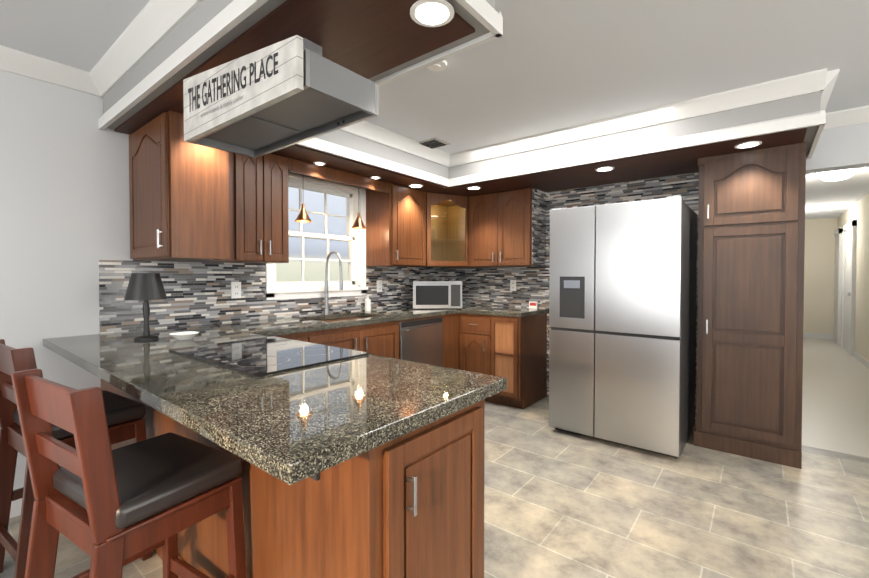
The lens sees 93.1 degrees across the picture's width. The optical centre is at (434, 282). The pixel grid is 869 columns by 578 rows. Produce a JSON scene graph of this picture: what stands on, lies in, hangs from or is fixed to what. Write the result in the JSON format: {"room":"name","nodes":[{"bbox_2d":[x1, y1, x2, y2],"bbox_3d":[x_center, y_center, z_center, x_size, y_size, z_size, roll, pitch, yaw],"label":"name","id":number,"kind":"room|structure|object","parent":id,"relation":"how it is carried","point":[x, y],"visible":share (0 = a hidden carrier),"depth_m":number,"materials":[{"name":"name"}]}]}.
{"room":"kitchen","nodes":[
{"label":"kitchen","id":0,"kind":"room"},
{"bbox_2d":[0,70,422,489],"bbox_3d":[-2.259,0.020,2.173,0.150,2.400,7.860,1,1,39],"label":"wall","id":1,"kind":"structure","parent":0,"point":[64,200],"depth_m":2.26,"materials":[{"name":"grey paint"}]},
{"bbox_2d":[0,45,105,518],"bbox_3d":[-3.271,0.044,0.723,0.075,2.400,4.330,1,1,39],"label":"crown molding","id":2,"kind":"structure","parent":1,"relation":"attached to","point":[11,60],"depth_m":2.17,"materials":[{"name":"white paint"}]},
{"bbox_2d":[84,0,267,127],"bbox_3d":[-1.014,-1.027,1.626,2.275,0.288,0.075,1,1,39],"label":"crown molding","id":3,"kind":"structure","parent":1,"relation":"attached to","point":[148,30],"depth_m":1.81,"materials":[{"name":"white wood"}]},
{"bbox_2d":[129,110,229,261],"bbox_3d":[-1.540,-0.518,2.437,0.627,0.766,0.348,1,1,39],"label":"upper cabinet","id":4,"kind":"object","parent":1,"relation":"attached to","point":[179,196],"visible":0.98,"depth_m":2.26,"materials":[{"name":"brown wood"}]},
{"bbox_2d":[191,152,288,263],"bbox_3d":[-1.352,-0.525,2.874,0.375,0.766,0.565,1,1,39],"label":"upper cabinet","id":5,"kind":"object","parent":1,"relation":"attached to","point":[258,214],"visible":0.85,"depth_m":2.81,"materials":[{"name":"brown wood"}]},
{"bbox_2d":[99,260,446,333],"bbox_3d":[-0.903,0.060,3.746,0.008,0.433,3.409,1,1,39],"label":"tile backsplash","id":6,"kind":"structure","parent":1,"relation":"attached to","point":[198,293],"depth_m":2.92,"materials":[{"name":"tile"}]},
{"bbox_2d":[231,282,240,297],"bbox_3d":[-1.460,0.055,3.034,0.008,0.120,0.070,1,1,39],"label":"electrical outlet cover","id":7,"kind":"object","parent":6,"relation":"attached to","point":[235,289],"depth_m":3.03,"materials":[{"name":"white plastic"}]},
{"bbox_2d":[377,280,381,291],"bbox_3d":[-0.556,0.036,4.167,0.008,0.120,0.070,1,1,39],"label":"electrical outlet cover","id":8,"kind":"object","parent":6,"relation":"attached to","point":[379,282],"depth_m":4.16,"materials":[{"name":"white plastic"}]},
{"bbox_2d":[265,172,367,299],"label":"window","id":9,"kind":"structure","parent":1,"relation":"in","point":[355,283],"depth_m":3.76,"materials":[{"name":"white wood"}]},
{"bbox_2d":[366,183,425,266],"bbox_3d":[-0.365,-0.546,4.112,0.375,0.766,0.531,1,1,39],"label":"upper cabinet","id":10,"kind":"object","parent":1,"relation":"attached to","point":[396,226],"visible":1,"depth_m":3.95,"materials":[{"name":"brown wood"}]},
{"bbox_2d":[423,192,483,267],"bbox_3d":[0.115,-0.554,4.578,0.544,0.766,0.801,1,1,39],"label":"upper cabinet","id":11,"kind":"object","parent":1,"relation":"attached to","point":[447,230],"visible":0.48,"depth_m":4.48,"materials":[{"name":"brown wood"}]},
{"bbox_2d":[0,337,868,577],"bbox_3d":[2.422,1.237,2.962,6.510,0.060,14.900,1,1,39],"label":"floor","id":12,"kind":"structure","parent":0,"point":[559,504],"depth_m":2.26,"materials":[{"name":"tile"}]},
{"bbox_2d":[0,339,151,577],"bbox_3d":[-1.573,0.732,1.765,0.458,0.990,0.450,1,1,33],"label":"stool","id":13,"kind":"object","parent":12,"relation":"on","point":[12,359],"visible":0.38,"depth_m":1.71,"materials":[{"name":"brown wood"}]},
{"bbox_2d":[13,390,145,439],"bbox_3d":[-1.549,0.569,1.800,0.428,0.066,0.348,1,1,33],"label":"seat","id":14,"kind":"object","parent":13,"relation":"attached to","point":[119,409],"visible":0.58,"depth_m":1.77,"materials":[{"name":"black leather"}]},
{"bbox_2d":[11,368,245,577],"bbox_3d":[-0.892,0.741,1.222,0.458,0.990,0.450,1,1,31],"label":"stool","id":15,"kind":"object","parent":12,"relation":"on","point":[101,540],"visible":0.83,"depth_m":1.11,"materials":[{"name":"brown wood"}]},
{"bbox_2d":[53,432,241,529],"bbox_3d":[-0.869,0.579,1.258,0.428,0.066,0.348,1,1,31],"label":"seat","id":16,"kind":"object","parent":15,"relation":"attached to","point":[158,474],"visible":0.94,"depth_m":1.19,"materials":[{"name":"black leather"}]},
{"bbox_2d":[100,378,484,577],"bbox_3d":[-0.882,0.788,1.890,2.365,0.874,0.526,1,1,39],"label":"base cabinet","id":17,"kind":"object","parent":12,"relation":"on","point":[409,505],"visible":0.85,"depth_m":1.16,"materials":[{"name":"brown wood"}]},
{"bbox_2d":[43,325,506,484],"bbox_3d":[-0.938,0.331,1.803,2.378,0.040,0.812,1,1,39],"label":"countertop","id":18,"kind":"structure","parent":17,"relation":"on","point":[290,427],"depth_m":1.19,"materials":[{"name":"stone"}]},
{"bbox_2d":[124,273,166,340],"bbox_3d":[-1.547,0.126,2.208,0.190,0.354,0.190,1,1,39],"label":"table lamp","id":19,"kind":"object","parent":18,"relation":"on","point":[145,287],"visible":1,"depth_m":2.16,"materials":[{"name":"black"}]},
{"bbox_2d":[169,331,198,340],"bbox_3d":[-1.332,0.287,2.193,0.140,0.034,0.140,1,1,39],"label":"bowl","id":20,"kind":"object","parent":18,"relation":"on","point":[183,336],"visible":1,"depth_m":2.17,"materials":[{"name":"white ceramic"}]},
{"bbox_2d":[169,336,368,376],"bbox_3d":[-0.742,0.306,1.818,0.770,0.009,0.510,1,1,39],"label":"glass cooktop","id":21,"kind":"object","parent":18,"relation":"in","point":[259,357],"visible":1,"depth_m":1.74,"materials":[{"name":"black glass"}]},
{"bbox_2d":[310,472,319,480],"bbox_3d":[-1.086,0.435,1.589,1.840,0.159,0.199,1,1,39],"label":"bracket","id":22,"kind":"object","parent":17,"relation":"attached to","point":[316,477],"visible":0.02,"depth_m":1.09,"materials":[{"name":"black"}]},
{"bbox_2d":[271,313,458,368],"bbox_3d":[-0.469,0.756,3.769,0.667,0.874,2.828,1,1,39],"label":"base cabinet","id":23,"kind":"object","parent":12,"relation":"on","point":[433,340],"visible":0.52,"depth_m":3.56,"materials":[{"name":"brown wood"}]},
{"bbox_2d":[205,304,486,336],"bbox_3d":[-0.479,0.298,3.774,0.638,0.040,2.840,1,1,39],"label":"countertop","id":24,"kind":"structure","parent":23,"relation":"on","point":[282,326],"depth_m":3.14,"materials":[{"name":"stone"}]},
{"bbox_2d":[324,280,342,314],"bbox_3d":[-0.863,0.131,3.531,0.243,0.299,0.062,1,1,39],"label":"faucet","id":25,"kind":"object","parent":24,"relation":"on","point":[326,311],"visible":0.98,"depth_m":3.57,"materials":[{"name":"silver metal"}]},
{"bbox_2d":[325,251,341,280],"bbox_3d":[-0.863,-0.138,3.519,0.222,0.261,0.021,1,1,39],"label":"arc","id":26,"kind":"object","parent":25,"relation":"attached to","point":[327,261],"visible":1,"depth_m":3.51,"materials":[{"name":"silver metal"}]},
{"bbox_2d":[365,295,370,310],"bbox_3d":[-0.639,0.194,3.942,0.056,0.159,0.056,1,1,39],"label":"soap bottle","id":27,"kind":"object","parent":24,"relation":"on","point":[367,304],"visible":1,"depth_m":3.92,"materials":[{"name":"white plastic"}]},
{"bbox_2d":[413,281,461,308],"bbox_3d":[0.027,0.127,4.342,0.500,0.280,0.362,0,1,-1],"label":"microwave oven","id":28,"kind":"object","parent":24,"relation":"on","point":[436,294],"visible":1,"depth_m":4.16,"materials":[{"name":"silver metal"}]},
{"bbox_2d":[459,313,546,408],"bbox_3d":[0.695,0.748,4.236,0.689,0.874,0.646,1,1,39],"label":"base cabinet","id":29,"kind":"object","parent":12,"relation":"on","point":[474,342],"visible":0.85,"depth_m":4.05,"materials":[{"name":"brown wood"}]},
{"bbox_2d":[460,305,548,316],"bbox_3d":[0.730,0.290,4.216,0.658,0.040,0.642,1,1,39],"label":"countertop","id":30,"kind":"structure","parent":29,"relation":"on","point":[482,310],"depth_m":4.06,"materials":[{"name":"stone"}]},
{"bbox_2d":[529,301,537,308],"bbox_3d":[1.026,0.231,4.273,0.090,0.074,0.016,1,1,39],"label":"card","id":31,"kind":"object","parent":30,"relation":"on","point":[533,304],"visible":1,"depth_m":4.26,"materials":[{"name":"white paper"}]},
{"bbox_2d":[491,316,517,397],"bbox_3d":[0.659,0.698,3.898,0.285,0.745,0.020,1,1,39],"label":"cubby","id":32,"kind":"object","parent":29,"relation":"attached to","point":[504,346],"visible":0.81,"depth_m":3.89,"materials":[{"name":"brown wood"}]},
{"bbox_2d":[549,195,696,458],"bbox_3d":[1.545,0.304,3.355,0.910,1.792,0.876,1,1,39],"label":"fridge","id":33,"kind":"object","parent":12,"relation":"on","point":[622,320],"visible":1,"depth_m":2.98,"materials":[{"name":"silver metal"}]},
{"bbox_2d":[694,142,805,468],"bbox_3d":[2.296,0.147,3.023,0.597,2.116,0.530,1,1,39],"label":"pantry cabinet","id":34,"kind":"object","parent":12,"relation":"on","point":[751,255],"visible":1,"depth_m":2.82,"materials":[{"name":"brown wood"}]},
{"bbox_2d":[0,0,868,218],"bbox_3d":[2.422,-1.223,2.921,6.510,0.060,14.900,1,1,39],"label":"ceiling","id":35,"kind":"structure","parent":0,"point":[540,66],"depth_m":2.17,"materials":[{"name":"grey paint"}]},
{"bbox_2d":[419,137,449,148],"bbox_3d":[-0.037,-1.195,3.566,0.280,0.015,0.200,1,1,39],"label":"ceiling vent","id":36,"kind":"object","parent":35,"relation":"in","point":[433,143],"visible":0.62,"depth_m":3.51,"materials":[{"name":"grey metal"}]},
{"bbox_2d":[427,59,446,70],"bbox_3d":[0.011,-1.161,2.184,0.110,0.037,0.110,1,1,39],"label":"smoke detector","id":37,"kind":"object","parent":35,"relation":"attached to","point":[440,66],"visible":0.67,"depth_m":2.19,"materials":[{"name":"white plastic"}]},
{"bbox_2d":[816,168,856,180],"bbox_3d":[4.384,-1.164,4.491,0.320,0.109,0.320,1,1,39],"label":"light","id":38,"kind":"object","parent":35,"relation":"attached to","point":[836,175],"visible":0.9,"depth_m":4.42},
{"bbox_2d":[103,0,819,196],"bbox_3d":[0.389,-1.048,2.716,3.290,0.282,3.380,1,1,39],"label":"crown molding","id":39,"kind":"structure","parent":0,"point":[373,40],"depth_m":2.19,"materials":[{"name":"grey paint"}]},
{"bbox_2d":[190,38,377,157],"bbox_3d":[-0.595,-0.728,1.535,0.810,0.317,0.283,1,1,39],"label":"range hood","id":40,"kind":"object","parent":39,"relation":"in","point":[331,96],"visible":0.81,"depth_m":1.45,"materials":[{"name":"silver metal"}]},
{"bbox_2d":[183,35,303,142],"bbox_3d":[-0.689,-0.680,1.409,0.792,0.255,0.020,1,1,39],"label":"sign board","id":41,"kind":"object","parent":40,"relation":"attached to","point":[286,81],"visible":0.93,"depth_m":1.34,"materials":[{"name":"white wood"}]},
{"bbox_2d":[200,95,243,115],"bbox_3d":[-0.752,-0.618,1.446,0.333,0.036,0.001,1,1,39],"label":"sign","id":42,"kind":"object","parent":41,"relation":"attached to","point":[227,104],"visible":1,"depth_m":1.42,"materials":[{"name":"grey paint"}]},
{"bbox_2d":[188,52,277,110],"bbox_3d":[-0.714,-0.689,1.415,0.650,0.136,0.001,1,1,39],"label":"sign","id":43,"kind":"object","parent":41,"relation":"attached to","point":[223,76],"visible":1,"depth_m":1.40,"materials":[{"name":"grey paint"}]},
{"bbox_2d":[294,204,311,222],"bbox_3d":[-1.052,-0.703,3.296,0.140,0.428,0.140,1,1,39],"label":"pendant light","id":44,"kind":"object","parent":39,"relation":"hanging from","point":[302,216],"visible":0.9,"depth_m":3.27,"materials":[{"name":"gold metal"}]},
{"bbox_2d":[313,162,325,165],"bbox_3d":[-0.881,-0.911,3.156,0.095,0.006,0.095,1,1,30],"label":"recessed light","id":45,"kind":"object","parent":39,"relation":"in","point":[316,163],"depth_m":3.14,"materials":[{"name":"white"}]},
{"bbox_2d":[288,158,388,193],"bbox_3d":[-0.750,-0.867,3.411,0.030,0.100,1.031,1,1,39],"label":"valance board","id":46,"kind":"object","parent":39,"relation":"attached to","point":[299,167],"visible":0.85,"depth_m":3.33,"materials":[{"name":"brown wood"}]},
{"bbox_2d":[351,188,365,228],"bbox_3d":[-0.691,-0.711,3.750,0.140,0.428,0.140,1,1,39],"label":"pendant light","id":47,"kind":"object","parent":39,"relation":"hanging from","point":[358,223],"visible":0.88,"depth_m":3.73,"materials":[{"name":"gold metal"}]},
{"bbox_2d":[408,184,422,187],"bbox_3d":[-0.179,-0.925,3.939,0.144,0.006,0.144,1,1,30],"label":"recessed light","id":48,"kind":"object","parent":39,"relation":"in","point":[411,185],"depth_m":3.91,"materials":[{"name":"white glass"}]},
{"bbox_2d":[410,0,453,26],"bbox_3d":[-0.007,-0.881,1.347,0.144,0.006,0.144,1,1,30],"label":"recessed light","id":49,"kind":"object","parent":39,"relation":"in","point":[432,13],"depth_m":1.34,"materials":[{"name":"white plastic"}]},
{"bbox_2d":[467,186,480,189],"bbox_3d":[0.387,-0.926,4.038,0.144,0.006,0.144,1,1,30],"label":"recessed light","id":50,"kind":"object","parent":39,"relation":"in","point":[472,187],"depth_m":4.04,"materials":[{"name":"white"}]},
{"bbox_2d":[595,166,614,171],"bbox_3d":[1.371,-0.914,3.317,0.144,0.006,0.144,1,1,30],"label":"recessed light","id":51,"kind":"object","parent":39,"relation":"in","point":[607,168],"depth_m":3.30,"materials":[{"name":"white glass"}]},
{"bbox_2d":[734,141,761,148],"bbox_3d":[2.059,-0.904,2.704,0.144,0.006,0.144,1,1,30],"label":"recessed light","id":52,"kind":"object","parent":39,"relation":"in","point":[750,144],"depth_m":2.69,"materials":[{"name":"white glass"}]},
{"bbox_2d":[469,123,868,307],"bbox_3d":[2.690,0.003,3.157,6.360,2.400,0.150,1,1,39],"label":"wall","id":53,"kind":"structure","parent":0,"point":[843,148],"depth_m":2.91,"materials":[{"name":"grey paint"}]},
{"bbox_2d":[297,121,451,186],"bbox_3d":[-0.463,-1.053,3.166,0.075,0.288,1.820,1,1,39],"label":"crown molding","id":54,"kind":"structure","parent":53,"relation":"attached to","point":[364,129],"depth_m":3.28,"materials":[{"name":"white"}]},
{"bbox_2d":[374,36,487,86],"bbox_3d":[-0.335,-1.032,1.947,1.615,0.288,0.075,1,1,39],"label":"crown molding","id":55,"kind":"structure","parent":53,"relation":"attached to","point":[478,41],"depth_m":1.64,"materials":[{"name":"white wood"}]},
{"bbox_2d":[456,0,502,41],"bbox_3d":[0.060,-1.020,1.208,0.075,0.288,0.570,1,1,39],"label":"crown molding","id":56,"kind":"structure","parent":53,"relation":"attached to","point":[492,19],"depth_m":1.39,"materials":[{"name":"white wood"}]},
{"bbox_2d":[469,188,545,267],"bbox_3d":[0.750,-0.550,4.350,0.745,0.766,0.366,1,1,39],"label":"upper cabinet","id":57,"kind":"object","parent":53,"relation":"attached to","point":[507,228],"visible":1,"depth_m":4.18,"materials":[{"name":"brown wood"}]},
{"bbox_2d":[447,172,698,424],"bbox_3d":[1.206,0.126,4.241,2.630,2.116,0.007,1,1,39],"label":"tile backsplash","id":58,"kind":"structure","parent":53,"relation":"attached to","point":[480,286],"depth_m":4.26,"materials":[{"name":"tile"}]},
{"bbox_2d":[510,280,515,290],"bbox_3d":[0.860,0.030,4.504,0.070,0.120,0.008,1,1,39],"label":"electrical outlet cover","id":59,"kind":"object","parent":58,"relation":"attached to","point":[512,282],"depth_m":4.50,"materials":[{"name":"white plastic"}]},
{"bbox_2d":[452,68,847,186],"bbox_3d":[1.171,-1.052,3.106,2.705,0.288,0.075,1,1,39],"label":"crown molding","id":60,"kind":"structure","parent":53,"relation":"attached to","point":[822,80],"depth_m":2.80,"materials":[{"name":"white wood"}]},
{"bbox_2d":[807,124,843,158],"bbox_3d":[2.469,-1.044,2.624,0.075,0.288,0.750,1,1,39],"label":"crown molding","id":61,"kind":"structure","parent":53,"relation":"attached to","point":[818,133],"depth_m":2.71,"materials":[{"name":"white"}]},
{"bbox_2d":[844,105,868,125],"bbox_3d":[3.906,-1.034,2.026,3.070,0.288,0.075,1,1,39],"label":"crown molding","id":62,"kind":"structure","parent":53,"relation":"attached to","point":[859,115],"depth_m":2.82,"materials":[{"name":"white wood"}]},
{"bbox_2d":[803,218,834,333],"bbox_3d":[7.578,-0.086,8.435,0.900,2.400,0.120,1,1,39],"label":"wall","id":63,"kind":"structure","parent":0,"point":[819,268],"depth_m":8.25,"materials":[{"name":"beige paint"}]},
{"bbox_2d":[835,193,868,360],"bbox_3d":[5.798,-0.034,5.353,0.120,2.400,7.160,1,1,39],"label":"wall","id":64,"kind":"structure","parent":0,"point":[859,211],"depth_m":6.04,"materials":[{"name":"beige paint"}]},
{"bbox_2d":[803,219,868,369],"bbox_3d":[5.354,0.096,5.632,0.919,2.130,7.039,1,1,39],"label":"door frame","id":65,"kind":"structure","parent":64,"relation":"attached to","point":[843,335],"depth_m":7.00,"materials":[{"name":"white wood"}]}
]}

